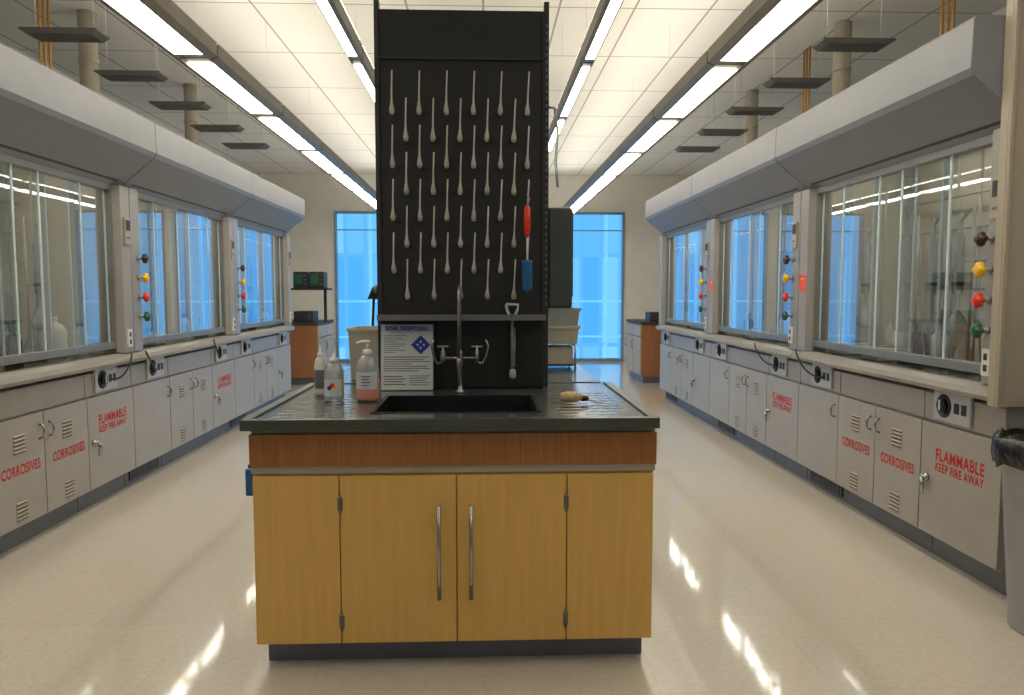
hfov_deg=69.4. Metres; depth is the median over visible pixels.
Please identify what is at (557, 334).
plastic bin
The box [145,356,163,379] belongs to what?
control box
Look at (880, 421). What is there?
base cabinet
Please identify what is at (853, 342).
hotplate
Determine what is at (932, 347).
bottle
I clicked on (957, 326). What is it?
condenser
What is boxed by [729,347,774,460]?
base cabinet
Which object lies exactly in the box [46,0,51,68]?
copper pipe
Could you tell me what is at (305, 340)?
lab bench
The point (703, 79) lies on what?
pendant lamp
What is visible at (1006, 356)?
wall
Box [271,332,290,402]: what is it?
base cabinet
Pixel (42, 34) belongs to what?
panel
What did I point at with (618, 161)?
pendant lamp
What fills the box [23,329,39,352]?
flask
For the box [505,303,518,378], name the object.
tongs
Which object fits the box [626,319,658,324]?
countertop
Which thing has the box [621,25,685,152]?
pendant lamp
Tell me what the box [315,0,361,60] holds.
pendant lamp
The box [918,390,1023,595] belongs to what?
base cabinet
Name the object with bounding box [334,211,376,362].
window
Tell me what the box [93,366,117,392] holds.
control box
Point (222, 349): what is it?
control box
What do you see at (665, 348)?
base cabinet
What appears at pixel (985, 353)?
power outlet
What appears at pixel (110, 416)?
base cabinet
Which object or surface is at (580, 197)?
pendant lamp
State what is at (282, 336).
control box
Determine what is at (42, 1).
copper pipe
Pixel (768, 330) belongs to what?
hotplate
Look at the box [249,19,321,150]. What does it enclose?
pendant lamp
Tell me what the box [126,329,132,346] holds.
power outlet
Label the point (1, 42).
wall
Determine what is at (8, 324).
bottle
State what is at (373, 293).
desk lamp
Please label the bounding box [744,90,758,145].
duct
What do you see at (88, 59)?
duct
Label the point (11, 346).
bottle
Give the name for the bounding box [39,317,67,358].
jug
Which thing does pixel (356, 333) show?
tub
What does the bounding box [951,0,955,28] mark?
copper pipe
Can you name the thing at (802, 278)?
tag
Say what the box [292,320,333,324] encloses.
countertop
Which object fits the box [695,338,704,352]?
control box
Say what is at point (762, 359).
lead
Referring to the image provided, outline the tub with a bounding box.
[346,326,377,379]
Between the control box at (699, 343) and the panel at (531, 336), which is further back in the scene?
the control box at (699, 343)
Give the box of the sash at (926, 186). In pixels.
[826,146,991,354]
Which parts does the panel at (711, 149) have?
panel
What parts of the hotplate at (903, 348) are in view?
heating plate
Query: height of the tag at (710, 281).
0.110 m
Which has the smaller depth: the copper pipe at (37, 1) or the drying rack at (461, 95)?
the drying rack at (461, 95)
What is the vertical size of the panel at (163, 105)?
0.625 m
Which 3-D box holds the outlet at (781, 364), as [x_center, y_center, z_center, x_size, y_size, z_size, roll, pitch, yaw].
[2.042,0.139,5.597,0.003,0.050,0.090,0,4,-2]
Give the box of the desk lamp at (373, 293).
[367,285,376,325]
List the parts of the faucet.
valve arm, gooseneck spout, valve arm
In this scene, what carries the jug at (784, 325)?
on the fume hood at (754, 203)
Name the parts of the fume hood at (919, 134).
corner post, sash pane, sash pane, airfoil sill, sash pane, sash frame, sash pane, sash pane, valve knob, valve knob, valve knob, valve knob, valve stem, valve stem, valve stem, corner post, valve stem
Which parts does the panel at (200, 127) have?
panel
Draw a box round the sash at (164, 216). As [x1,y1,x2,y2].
[138,200,215,334]
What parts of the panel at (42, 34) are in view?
panel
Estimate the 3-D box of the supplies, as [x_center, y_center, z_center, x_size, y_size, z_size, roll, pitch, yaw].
[2.200,-0.467,11.180,0.300,0.140,0.365,0,4,-2]
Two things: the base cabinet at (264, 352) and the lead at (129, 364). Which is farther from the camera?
the base cabinet at (264, 352)
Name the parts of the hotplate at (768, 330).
heating plate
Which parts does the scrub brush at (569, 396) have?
brush handle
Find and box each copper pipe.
[36,0,42,64]
[41,0,46,66]
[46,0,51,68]
[802,50,805,112]
[804,48,807,111]
[807,46,810,109]
[939,0,943,35]
[945,0,949,32]
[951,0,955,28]
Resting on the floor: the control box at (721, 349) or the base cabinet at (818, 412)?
the base cabinet at (818, 412)
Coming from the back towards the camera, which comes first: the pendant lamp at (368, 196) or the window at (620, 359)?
the window at (620, 359)
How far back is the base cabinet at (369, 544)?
2.65 m
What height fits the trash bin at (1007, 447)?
0.810 m
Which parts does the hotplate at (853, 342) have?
heating plate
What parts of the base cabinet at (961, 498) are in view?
handle, door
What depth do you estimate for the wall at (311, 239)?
14.26 m
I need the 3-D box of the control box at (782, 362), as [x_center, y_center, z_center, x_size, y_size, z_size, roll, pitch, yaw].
[2.036,0.132,5.667,0.042,0.153,0.280,0,4,-2]
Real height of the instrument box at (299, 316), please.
0.160 m
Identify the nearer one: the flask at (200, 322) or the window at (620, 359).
the flask at (200, 322)
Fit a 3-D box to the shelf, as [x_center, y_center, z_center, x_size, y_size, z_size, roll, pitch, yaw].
[-3.269,-0.636,11.043,1.100,0.499,0.350,0,4,-2]
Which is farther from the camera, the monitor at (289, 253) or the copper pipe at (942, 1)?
the monitor at (289, 253)
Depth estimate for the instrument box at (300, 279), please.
10.89 m
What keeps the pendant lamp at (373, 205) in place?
hanging from the ceiling
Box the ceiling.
[0,0,1006,175]
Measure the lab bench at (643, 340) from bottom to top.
0.920 m
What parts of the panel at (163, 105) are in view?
panel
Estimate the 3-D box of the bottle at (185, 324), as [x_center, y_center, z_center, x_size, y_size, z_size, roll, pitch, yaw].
[-2.995,-0.200,6.776,0.096,0.218,0.096,0,4,-2]
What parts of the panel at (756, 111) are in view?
panel, hanger rod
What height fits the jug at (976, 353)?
0.260 m
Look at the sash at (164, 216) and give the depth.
7.07 m
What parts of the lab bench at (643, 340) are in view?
drawer, door, door, drawer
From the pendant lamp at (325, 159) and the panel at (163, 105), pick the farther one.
the pendant lamp at (325, 159)
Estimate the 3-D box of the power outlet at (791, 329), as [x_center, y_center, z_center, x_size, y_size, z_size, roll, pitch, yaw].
[2.025,-0.090,5.376,0.018,0.120,0.055,0,4,-2]
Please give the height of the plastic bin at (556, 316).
0.099 m
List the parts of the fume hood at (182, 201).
corner post, valve knob, valve knob, valve knob, valve knob, sash pane, sash pane, sash pane, sash frame, airfoil sill, sash pane, sash pane, corner post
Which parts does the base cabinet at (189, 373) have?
door, door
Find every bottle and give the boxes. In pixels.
[5,323,20,337]
[5,327,23,365]
[72,322,88,355]
[179,314,190,337]
[314,345,325,395]
[324,353,343,401]
[356,340,379,401]
[911,323,925,354]
[930,332,948,357]
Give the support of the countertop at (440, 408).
on the base cabinet at (369, 544)
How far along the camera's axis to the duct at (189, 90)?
8.00 m
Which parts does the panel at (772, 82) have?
panel, hanger rod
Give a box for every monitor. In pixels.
[123,217,130,244]
[230,240,234,258]
[288,252,290,265]
[705,242,708,259]
[792,222,797,247]
[990,177,997,218]
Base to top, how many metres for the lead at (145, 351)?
0.162 m
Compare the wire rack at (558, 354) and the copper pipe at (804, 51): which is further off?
the copper pipe at (804, 51)
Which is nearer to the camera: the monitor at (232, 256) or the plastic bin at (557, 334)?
the plastic bin at (557, 334)
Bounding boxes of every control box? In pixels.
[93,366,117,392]
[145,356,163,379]
[215,344,226,361]
[241,339,250,354]
[279,332,285,344]
[663,331,670,343]
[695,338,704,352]
[716,343,726,359]
[771,354,787,376]
[812,363,832,388]
[933,390,973,427]
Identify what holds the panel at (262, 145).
hanging from the ceiling
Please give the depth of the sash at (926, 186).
5.10 m
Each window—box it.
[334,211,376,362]
[337,214,621,358]
[573,212,624,361]
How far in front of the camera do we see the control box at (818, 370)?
4.92 m
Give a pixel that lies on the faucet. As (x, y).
(459, 357)
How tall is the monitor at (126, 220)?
0.180 m
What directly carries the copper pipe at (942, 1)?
attached to the fume hood at (919, 134)
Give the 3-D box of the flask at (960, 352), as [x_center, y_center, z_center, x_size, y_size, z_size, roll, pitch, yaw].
[2.639,0.005,4.325,0.130,0.175,0.130,0,4,-2]
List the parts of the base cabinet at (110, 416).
handle, door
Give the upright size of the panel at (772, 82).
0.625 m
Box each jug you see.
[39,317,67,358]
[779,311,789,341]
[885,322,908,345]
[974,328,983,361]
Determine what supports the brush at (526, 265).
hanging from the drying rack at (461, 95)
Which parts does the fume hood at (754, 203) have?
corner post, sash pane, sash pane, airfoil sill, sash frame, sash pane, sash pane, sash pane, valve knob, valve knob, valve knob, valve knob, corner post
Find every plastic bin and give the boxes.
[548,307,580,324]
[548,325,580,343]
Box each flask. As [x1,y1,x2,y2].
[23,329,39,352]
[195,318,207,336]
[767,320,776,340]
[953,334,973,361]
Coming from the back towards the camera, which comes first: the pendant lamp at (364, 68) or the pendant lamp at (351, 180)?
the pendant lamp at (351, 180)
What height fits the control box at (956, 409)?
0.153 m
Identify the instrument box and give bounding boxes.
[293,272,309,287]
[294,311,317,321]
[310,272,327,287]
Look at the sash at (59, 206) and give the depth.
4.99 m
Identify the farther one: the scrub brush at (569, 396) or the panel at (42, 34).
the panel at (42, 34)
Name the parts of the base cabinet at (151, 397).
door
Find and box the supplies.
[645,312,658,321]
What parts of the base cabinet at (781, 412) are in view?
handle, door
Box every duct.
[77,9,99,93]
[183,84,198,144]
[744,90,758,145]
[832,20,851,95]
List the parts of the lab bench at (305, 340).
drawer, door, door, drawer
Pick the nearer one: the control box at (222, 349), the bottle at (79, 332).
the bottle at (79, 332)
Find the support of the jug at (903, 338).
on the fume hood at (919, 134)
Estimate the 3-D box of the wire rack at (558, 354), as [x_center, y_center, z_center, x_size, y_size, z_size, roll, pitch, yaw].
[0.266,0.042,4.378,0.192,0.145,0.312,0,4,-2]
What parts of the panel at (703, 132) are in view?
panel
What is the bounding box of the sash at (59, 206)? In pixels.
[0,163,102,353]
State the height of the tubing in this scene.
0.366 m
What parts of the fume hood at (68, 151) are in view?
sash pane, sash pane, sash frame, sash pane, airfoil sill, sash pane, corner post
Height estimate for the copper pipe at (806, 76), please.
1.153 m
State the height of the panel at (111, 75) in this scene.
0.625 m
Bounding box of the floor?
[0,361,1023,694]
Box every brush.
[521,194,532,291]
[559,391,609,403]
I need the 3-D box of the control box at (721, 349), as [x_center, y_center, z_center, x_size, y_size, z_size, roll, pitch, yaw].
[1.984,0.029,7.042,0.042,0.153,0.280,0,4,-2]
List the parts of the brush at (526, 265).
handle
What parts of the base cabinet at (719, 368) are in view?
door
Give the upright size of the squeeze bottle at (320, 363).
0.215 m
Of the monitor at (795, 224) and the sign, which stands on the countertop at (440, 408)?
the sign
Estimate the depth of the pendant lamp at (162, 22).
4.07 m
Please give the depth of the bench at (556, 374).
3.93 m
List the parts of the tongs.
loop handle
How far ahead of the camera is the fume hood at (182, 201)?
6.64 m
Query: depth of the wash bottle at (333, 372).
3.00 m
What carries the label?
attached to the soap pump bottle at (367, 368)
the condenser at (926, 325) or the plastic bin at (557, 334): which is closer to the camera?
the condenser at (926, 325)
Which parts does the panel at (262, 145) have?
panel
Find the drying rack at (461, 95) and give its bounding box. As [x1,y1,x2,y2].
[376,10,545,322]
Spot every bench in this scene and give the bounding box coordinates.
[288,320,334,384]
[344,362,600,383]
[626,319,661,382]
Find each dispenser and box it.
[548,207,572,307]
[572,242,572,296]
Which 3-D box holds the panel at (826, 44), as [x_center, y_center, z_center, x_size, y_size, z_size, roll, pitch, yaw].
[2.262,-2.297,4.881,0.480,0.625,0.170,0,4,-2]
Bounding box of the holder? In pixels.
[245,464,252,495]
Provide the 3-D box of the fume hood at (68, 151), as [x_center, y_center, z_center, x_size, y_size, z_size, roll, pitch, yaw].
[-2.909,-0.629,4.007,1.070,1.650,2.092,0,4,-2]
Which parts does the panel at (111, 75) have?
hanger rod, panel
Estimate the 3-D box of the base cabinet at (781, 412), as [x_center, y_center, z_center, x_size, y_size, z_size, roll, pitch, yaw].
[2.337,0.511,5.646,0.667,0.860,0.592,0,4,-2]
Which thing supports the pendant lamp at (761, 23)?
hanging from the ceiling
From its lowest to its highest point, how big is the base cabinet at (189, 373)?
0.860 m
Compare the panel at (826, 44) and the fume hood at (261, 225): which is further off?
the fume hood at (261, 225)
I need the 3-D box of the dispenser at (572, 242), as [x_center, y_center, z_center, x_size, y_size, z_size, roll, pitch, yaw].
[0.283,-0.452,3.650,0.012,0.400,0.320,0,4,-2]
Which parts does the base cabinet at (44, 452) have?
door, handle, handle, door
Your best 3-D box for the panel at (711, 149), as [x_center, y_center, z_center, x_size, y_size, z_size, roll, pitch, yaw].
[2.126,-2.566,8.468,0.480,0.625,0.170,0,4,-2]
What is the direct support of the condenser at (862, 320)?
on the fume hood at (919, 134)
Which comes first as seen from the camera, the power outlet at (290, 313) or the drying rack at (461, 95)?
the drying rack at (461, 95)
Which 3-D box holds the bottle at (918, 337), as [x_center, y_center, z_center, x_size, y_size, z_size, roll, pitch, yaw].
[2.622,-0.051,4.782,0.096,0.218,0.096,0,4,-2]
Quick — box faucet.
[430,285,488,392]
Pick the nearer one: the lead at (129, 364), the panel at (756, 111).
the lead at (129, 364)
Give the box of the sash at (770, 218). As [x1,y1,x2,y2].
[727,203,792,333]
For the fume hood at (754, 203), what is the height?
1.650 m
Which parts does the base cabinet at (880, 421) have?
door, handle, handle, door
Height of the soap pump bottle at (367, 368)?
0.248 m
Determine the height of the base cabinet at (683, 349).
0.860 m
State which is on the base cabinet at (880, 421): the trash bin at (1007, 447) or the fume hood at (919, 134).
the fume hood at (919, 134)
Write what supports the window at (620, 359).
in the wall at (311, 239)
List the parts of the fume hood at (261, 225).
corner post, sash pane, sash pane, sash pane, sash frame, airfoil sill, sash pane, sash pane, corner post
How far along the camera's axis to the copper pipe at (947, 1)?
4.75 m
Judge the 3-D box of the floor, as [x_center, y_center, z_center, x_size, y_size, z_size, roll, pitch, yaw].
[-0.345,0.922,6.579,8.600,0.100,16.000,0,4,-2]
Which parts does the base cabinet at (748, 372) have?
door, door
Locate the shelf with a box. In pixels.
[291,288,331,320]
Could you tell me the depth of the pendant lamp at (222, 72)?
5.16 m
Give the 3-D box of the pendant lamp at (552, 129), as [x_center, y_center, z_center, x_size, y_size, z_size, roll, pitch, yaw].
[0.394,-2.361,6.903,0.090,0.800,1.480,0,4,-2]
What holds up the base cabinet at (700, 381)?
on the floor
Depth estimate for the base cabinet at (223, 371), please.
6.93 m
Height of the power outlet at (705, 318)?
0.120 m
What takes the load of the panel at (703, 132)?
hanging from the ceiling
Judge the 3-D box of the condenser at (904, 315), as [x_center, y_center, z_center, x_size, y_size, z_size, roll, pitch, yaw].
[2.318,-0.335,4.279,0.204,0.860,0.176,0,4,-2]
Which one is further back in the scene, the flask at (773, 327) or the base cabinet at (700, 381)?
the base cabinet at (700, 381)
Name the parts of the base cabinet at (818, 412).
door, handle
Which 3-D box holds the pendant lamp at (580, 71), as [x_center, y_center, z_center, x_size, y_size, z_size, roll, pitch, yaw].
[0.451,-2.249,5.408,0.090,0.800,1.480,0,4,-2]
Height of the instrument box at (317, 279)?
0.240 m
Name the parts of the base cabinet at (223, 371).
handle, door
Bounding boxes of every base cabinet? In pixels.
[0,374,89,553]
[77,365,135,511]
[124,357,171,485]
[161,348,213,465]
[205,344,235,442]
[228,340,255,430]
[247,335,277,415]
[248,428,656,660]
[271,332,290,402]
[660,331,677,404]
[671,334,699,416]
[690,339,716,426]
[709,342,736,438]
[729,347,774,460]
[764,355,807,479]
[797,362,847,503]
[836,371,932,551]
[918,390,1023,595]
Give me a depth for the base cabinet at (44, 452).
4.08 m
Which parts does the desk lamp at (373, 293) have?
lamp shade, arm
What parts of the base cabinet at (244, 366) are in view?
door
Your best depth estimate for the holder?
2.69 m
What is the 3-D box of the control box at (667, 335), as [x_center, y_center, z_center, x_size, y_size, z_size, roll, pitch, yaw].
[1.904,-0.128,9.134,0.042,0.153,0.280,0,4,-2]
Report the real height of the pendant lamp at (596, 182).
0.800 m
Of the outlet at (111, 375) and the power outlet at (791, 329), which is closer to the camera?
the outlet at (111, 375)
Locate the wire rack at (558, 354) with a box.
[548,344,575,368]
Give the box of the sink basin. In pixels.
[370,395,540,432]
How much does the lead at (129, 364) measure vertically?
0.161 m
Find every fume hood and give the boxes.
[0,43,155,389]
[123,122,252,363]
[229,172,304,342]
[645,175,713,341]
[691,127,806,359]
[775,15,1005,400]
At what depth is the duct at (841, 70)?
6.14 m
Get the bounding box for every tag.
[709,280,712,290]
[799,275,805,290]
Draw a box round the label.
[361,376,369,385]
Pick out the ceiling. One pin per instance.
(306, 66)
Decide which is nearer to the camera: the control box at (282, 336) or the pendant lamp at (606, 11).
the pendant lamp at (606, 11)
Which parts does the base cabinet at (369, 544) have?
panel, door, handle, apron panel, handle, door, panel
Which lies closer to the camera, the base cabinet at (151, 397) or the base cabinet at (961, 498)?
the base cabinet at (961, 498)
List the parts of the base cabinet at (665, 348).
door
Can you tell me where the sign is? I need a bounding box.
[380,324,433,389]
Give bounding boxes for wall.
[0,40,256,174]
[257,174,689,360]
[987,0,1023,407]
[991,6,1005,14]
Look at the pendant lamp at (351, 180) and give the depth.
9.67 m
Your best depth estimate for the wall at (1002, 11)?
5.86 m
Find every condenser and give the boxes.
[22,217,48,361]
[856,224,883,343]
[892,214,924,364]
[918,210,953,368]
[946,205,980,373]
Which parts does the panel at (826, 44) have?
panel, hanger rod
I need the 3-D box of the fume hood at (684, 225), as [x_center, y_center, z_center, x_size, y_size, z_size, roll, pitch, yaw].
[2.259,-0.959,8.393,1.070,1.650,2.092,0,4,-2]
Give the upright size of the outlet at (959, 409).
0.050 m
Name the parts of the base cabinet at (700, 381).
door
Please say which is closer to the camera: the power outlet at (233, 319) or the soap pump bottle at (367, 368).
the soap pump bottle at (367, 368)
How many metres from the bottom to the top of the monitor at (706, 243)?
0.180 m
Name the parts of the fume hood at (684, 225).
corner post, sash pane, sash pane, airfoil sill, sash frame, sash pane, sash pane, sash pane, corner post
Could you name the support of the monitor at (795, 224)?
on the fume hood at (754, 203)
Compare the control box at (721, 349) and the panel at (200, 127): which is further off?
the panel at (200, 127)
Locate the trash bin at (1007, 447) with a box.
[991,426,1023,635]
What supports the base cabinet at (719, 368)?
on the floor
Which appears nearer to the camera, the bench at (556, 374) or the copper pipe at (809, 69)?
the bench at (556, 374)
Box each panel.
[18,0,109,42]
[94,9,168,81]
[148,45,211,110]
[190,76,243,131]
[222,99,269,148]
[373,0,548,386]
[675,106,719,152]
[697,93,748,135]
[725,46,783,115]
[762,4,831,88]
[812,0,895,51]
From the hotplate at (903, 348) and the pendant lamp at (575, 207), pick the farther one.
the pendant lamp at (575, 207)
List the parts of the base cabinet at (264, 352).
door, door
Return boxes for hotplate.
[143,333,165,344]
[744,328,771,338]
[829,340,872,354]
[861,344,911,360]
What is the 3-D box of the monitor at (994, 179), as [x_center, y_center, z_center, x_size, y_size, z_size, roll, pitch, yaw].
[2.105,-0.650,3.207,0.018,0.180,0.070,0,4,-2]
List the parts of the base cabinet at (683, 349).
door, door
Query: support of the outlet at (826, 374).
attached to the control box at (818, 370)
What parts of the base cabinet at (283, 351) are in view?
door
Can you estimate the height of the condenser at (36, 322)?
0.860 m
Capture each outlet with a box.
[109,373,115,381]
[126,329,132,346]
[232,318,235,330]
[289,312,291,321]
[703,317,706,328]
[779,362,784,369]
[788,327,793,343]
[822,372,828,380]
[953,403,966,416]
[980,349,989,375]
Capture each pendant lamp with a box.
[98,0,216,58]
[174,15,282,116]
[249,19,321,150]
[295,108,348,173]
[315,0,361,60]
[327,109,367,190]
[349,6,374,103]
[350,147,375,202]
[367,203,375,209]
[549,109,567,151]
[557,5,593,118]
[562,164,585,213]
[570,170,600,203]
[581,0,623,63]
[582,168,619,191]
[599,78,645,175]
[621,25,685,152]
[654,17,749,119]
[708,0,822,64]
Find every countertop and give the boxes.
[239,382,659,432]
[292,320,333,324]
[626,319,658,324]
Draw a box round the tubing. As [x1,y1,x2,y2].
[549,106,558,187]
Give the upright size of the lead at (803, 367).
0.163 m
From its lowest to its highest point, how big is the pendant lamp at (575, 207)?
0.800 m
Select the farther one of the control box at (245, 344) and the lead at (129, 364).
the control box at (245, 344)
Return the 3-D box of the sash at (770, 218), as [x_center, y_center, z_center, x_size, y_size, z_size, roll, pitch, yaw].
[2.482,-0.765,6.309,0.780,1.575,2.092,0,4,-2]
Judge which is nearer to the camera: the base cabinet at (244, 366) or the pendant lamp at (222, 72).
the pendant lamp at (222, 72)
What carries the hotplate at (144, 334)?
on the fume hood at (182, 201)
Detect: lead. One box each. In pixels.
[111,353,132,379]
[145,351,157,369]
[754,343,777,366]
[795,350,823,377]
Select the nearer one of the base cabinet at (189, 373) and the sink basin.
the sink basin

